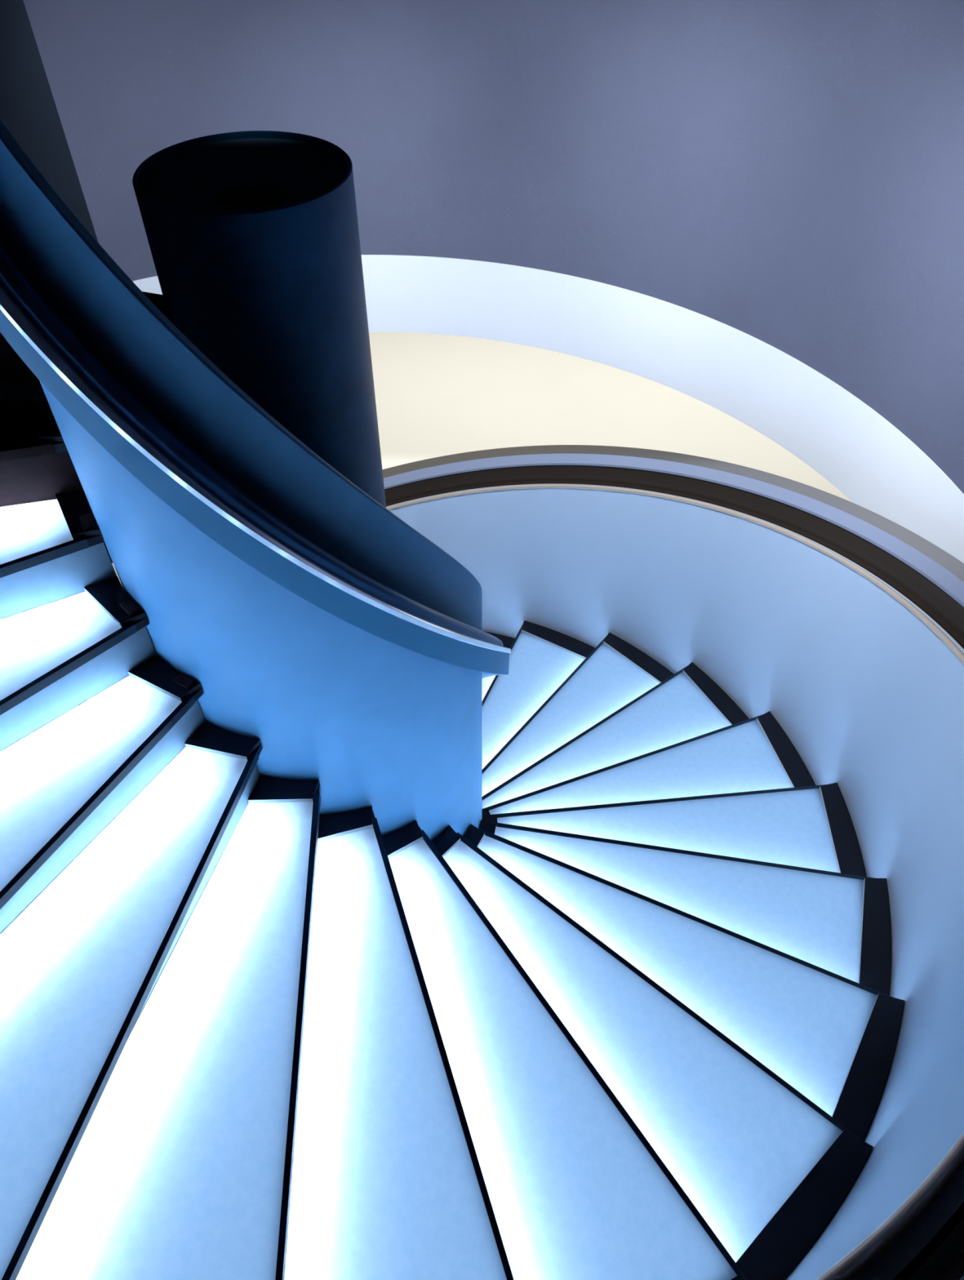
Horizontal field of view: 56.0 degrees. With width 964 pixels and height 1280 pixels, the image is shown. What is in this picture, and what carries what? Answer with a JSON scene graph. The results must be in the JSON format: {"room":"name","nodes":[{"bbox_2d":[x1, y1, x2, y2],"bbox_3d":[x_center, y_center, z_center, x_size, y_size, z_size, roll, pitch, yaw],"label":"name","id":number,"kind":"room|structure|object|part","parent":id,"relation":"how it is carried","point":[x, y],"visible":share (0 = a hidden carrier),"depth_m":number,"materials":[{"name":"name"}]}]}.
{"room":"spiral staircase","nodes":[
{"label":"spiral staircase","id":0,"kind":"room"},
{"bbox_2d":[0,0,112,563],"bbox_3d":[-2.410,-1.947,1.445,2.682,5.065,0.181,-7,48,-6],"label":"wall","id":1,"kind":"structure","parent":0,"point":[28,107],"depth_m":2.29,"materials":[{"name":"grey paint"}]},
{"bbox_2d":[0,331,853,1039],"bbox_3d":[0.032,-0.148,6.218,19.000,0.120,19.000,0,47,0],"label":"floor","id":2,"kind":"structure","parent":0,"point":[437,395],"depth_m":7.83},
{"bbox_2d":[0,117,482,840],"bbox_3d":[-0.463,0.227,2.937,0.927,4.793,0.936,0,47,0],"label":"balustrade","id":3,"kind":"object","parent":2,"relation":"on","point":[395,730],"visible":0.63,"depth_m":1.96,"materials":[{"name":"blue paint"}]},
{"bbox_2d":[0,396,84,506],"bbox_3d":[-1.670,-0.454,2.129,1.444,0.184,0.597,-12,48,-11],"label":"stair step","id":4,"kind":"structure","parent":3,"relation":"attached to","point":[36,464],"depth_m":2.07,"materials":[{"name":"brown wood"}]},
{"bbox_2d":[0,490,116,619],"bbox_3d":[-1.615,-0.107,2.035,1.444,0.190,0.597,-24,52,-21],"label":"stair step","id":5,"kind":"structure","parent":3,"relation":"attached to","point":[51,550],"depth_m":2.09,"materials":[{"name":"white metal"}]},
{"bbox_2d":[55,490,104,546],"bbox_3d":[-1.615,-0.137,2.003,1.444,0.089,0.596,-24,52,-21],"label":"stair step","id":6,"kind":"structure","parent":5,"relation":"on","point":[76,524],"depth_m":2.07,"materials":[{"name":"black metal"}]},
{"bbox_3d":[-0.897,-0.270,2.060,0.026,0.005,0.047,-21,51,-19],"label":"fixing plate","id":7,"kind":"part","parent":5,"relation":"part of","materials":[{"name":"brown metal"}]},
{"bbox_2d":[0,576,156,751],"bbox_3d":[-1.476,0.223,1.962,0.597,0.190,1.444,35,56,28],"label":"stair step","id":8,"kind":"structure","parent":3,"relation":"attached to","point":[55,656],"depth_m":2.09,"materials":[{"name":"white metal"}]},
{"bbox_2d":[84,576,149,631],"bbox_3d":[-1.476,0.193,1.930,0.596,0.089,1.444,35,56,28],"label":"stair step","id":9,"kind":"structure","parent":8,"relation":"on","point":[108,606],"depth_m":2.12,"materials":[{"name":"black metal"}]},
{"bbox_3d":[-0.821,-0.076,2.113,0.026,0.005,0.047,-35,56,-28],"label":"fixing plate","id":10,"kind":"part","parent":8,"relation":"part of","materials":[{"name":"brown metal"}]},
{"bbox_2d":[0,654,205,933],"bbox_3d":[-1.264,0.518,1.921,0.597,0.190,1.444,21,51,18],"label":"stair step","id":11,"kind":"structure","parent":3,"relation":"attached to","point":[62,784],"depth_m":2.06,"materials":[{"name":"white metal"}]},
{"bbox_2d":[128,654,204,701],"bbox_3d":[-1.265,0.488,1.889,0.596,0.089,1.444,21,51,18],"label":"stair step","id":12,"kind":"structure","parent":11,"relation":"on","point":[153,680],"depth_m":2.19,"materials":[{"name":"black metal"}]},
{"bbox_3d":[-0.718,0.099,2.183,0.047,0.005,0.026,24,52,20],"label":"fixing plate","id":13,"kind":"part","parent":11,"relation":"part of","materials":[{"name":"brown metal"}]},
{"bbox_2d":[0,721,262,1279],"bbox_3d":[-0.995,0.767,1.927,0.597,0.184,1.444,9,48,8],"label":"stair step","id":14,"kind":"structure","parent":3,"relation":"attached to","point":[82,962],"depth_m":1.92,"materials":[{"name":"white glass"}]},
{"bbox_2d":[177,721,262,909],"bbox_3d":[-0.996,0.735,1.892,0.596,0.089,1.444,9,48,8],"label":"stair step","id":15,"kind":"structure","parent":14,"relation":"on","point":[215,765],"depth_m":2.19,"materials":[{"name":"metal"}]},
{"bbox_2d":[15,775,320,1279],"bbox_3d":[-0.688,0.957,1.983,0.597,0.184,1.444,-2,47,-2],"label":"stair step","id":16,"kind":"structure","parent":3,"relation":"attached to","point":[181,1168],"depth_m":1.88,"materials":[{"name":"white glass"}]},
{"bbox_2d":[0,226,511,678],"bbox_3d":[-0.457,-0.075,2.609,1.088,3.384,1.109,0,47,0],"label":"handrail","id":17,"kind":"object","parent":3,"relation":"attached to","point":[32,323],"visible":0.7,"depth_m":1.62,"materials":[{"name":"blue metal"}]},
{"bbox_2d":[284,805,514,1279],"bbox_3d":[-0.365,1.084,2.098,0.597,0.184,1.444,-14,49,-13],"label":"stair step","id":18,"kind":"structure","parent":3,"relation":"attached to","point":[388,1183],"depth_m":2.02,"materials":[{"name":"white glass"}]},
{"bbox_2d":[482,631,515,699],"bbox_3d":[-0.044,0.527,4.924,0.597,0.184,1.444,5,48,5],"label":"stair step","id":19,"kind":"structure","parent":3,"relation":"attached to","point":[507,642],"depth_m":5.25,"materials":[{"name":"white glass"}]},
{"bbox_2d":[482,620,595,768],"bbox_3d":[0.240,0.525,4.695,0.597,0.184,1.444,17,50,15],"label":"stair step","id":20,"kind":"structure","parent":3,"relation":"attached to","point":[541,658],"depth_m":4.88,"materials":[{"name":"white glass"}]},
{"bbox_2d":[382,820,747,1279],"bbox_3d":[-0.049,1.147,2.271,0.597,0.184,1.444,-26,53,-22],"label":"stair step","id":21,"kind":"structure","parent":3,"relation":"attached to","point":[576,1190],"depth_m":2.16,"materials":[{"name":"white glass"}]},
{"bbox_2d":[482,632,674,795],"bbox_3d":[0.474,0.574,4.418,0.597,0.184,1.444,30,54,25],"label":"stair step","id":22,"kind":"structure","parent":3,"relation":"attached to","point":[616,673],"depth_m":4.55,"materials":[{"name":"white glass"}]},
{"bbox_2d":[482,662,749,808],"bbox_3d":[0.639,0.663,4.104,1.444,0.184,0.597,-29,54,-24],"label":"stair step","id":23,"kind":"structure","parent":3,"relation":"attached to","point":[689,704],"depth_m":4.22,"materials":[{"name":"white glass"}]},
{"bbox_2d":[482,711,815,815],"bbox_3d":[0.725,0.777,3.768,1.444,0.184,0.597,-16,49,-14],"label":"stair step","id":24,"kind":"structure","parent":3,"relation":"attached to","point":[756,753],"depth_m":3.85,"materials":[{"name":"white glass"}]},
{"bbox_2d":[431,825,873,1279],"bbox_3d":[0.236,1.150,2.499,1.444,0.184,0.597,32,55,26],"label":"stair step","id":25,"kind":"structure","parent":3,"relation":"attached to","point":[766,1167],"depth_m":2.36,"materials":[{"name":"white glass"}]},
{"bbox_2d":[482,782,866,876],"bbox_3d":[0.724,0.900,3.424,1.444,0.184,0.597,-4,47,-4],"label":"stair step","id":26,"kind":"structure","parent":3,"relation":"attached to","point":[809,827],"depth_m":3.49,"materials":[{"name":"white glass"}]},
{"bbox_2d":[463,824,904,1140],"bbox_3d":[0.471,1.102,2.775,1.444,0.184,0.597,19,50,17],"label":"stair step","id":27,"kind":"structure","parent":3,"relation":"attached to","point":[831,1037],"depth_m":2.72,"materials":[{"name":"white glass"}]},
{"bbox_2d":[479,819,891,995],"bbox_3d":[0.637,1.013,3.088,1.444,0.184,0.597,7,48,6],"label":"stair step","id":28,"kind":"structure","parent":3,"relation":"attached to","point":[838,923],"depth_m":3.11,"materials":[{"name":"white glass"}]},
{"bbox_2d":[132,130,386,507],"bbox_3d":[-0.588,0.375,3.103,0.680,3.750,0.411,0,47,0],"label":"column","id":29,"kind":"structure","parent":2,"relation":"on","point":[253,236],"depth_m":1.75,"materials":[{"name":"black metal"}]},
{"bbox_3d":[-0.453,-0.868,1.755,0.390,0.060,0.390,0,47,0],"label":"cap plate","id":30,"kind":"part","parent":29,"relation":"part of","materials":[{"name":"black metal"}]},
{"bbox_2d":[78,444,963,1279],"bbox_3d":[-0.391,0.367,3.088,3.997,4.720,4.150,0,47,0],"label":"balustrade","id":31,"kind":"object","parent":2,"relation":"on","point":[811,607],"visible":0.59,"depth_m":3.50,"materials":[{"name":"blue paint"}]},
{"bbox_2d":[22,0,963,493],"bbox_3d":[0.138,-2.152,1.372,2.972,4.680,4.630,-29,53,-24],"label":"wall","id":32,"kind":"structure","parent":0,"point":[786,175],"depth_m":3.49,"materials":[{"name":"grey paint"}]},
{"bbox_2d":[132,254,963,563],"bbox_3d":[-0.385,-0.298,3.108,4.630,0.384,3.952,19,50,17],"label":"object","id":33,"kind":"structure","parent":32,"relation":"attached to","point":[855,448],"depth_m":3.99,"materials":[{"name":"white paint"}]}
]}

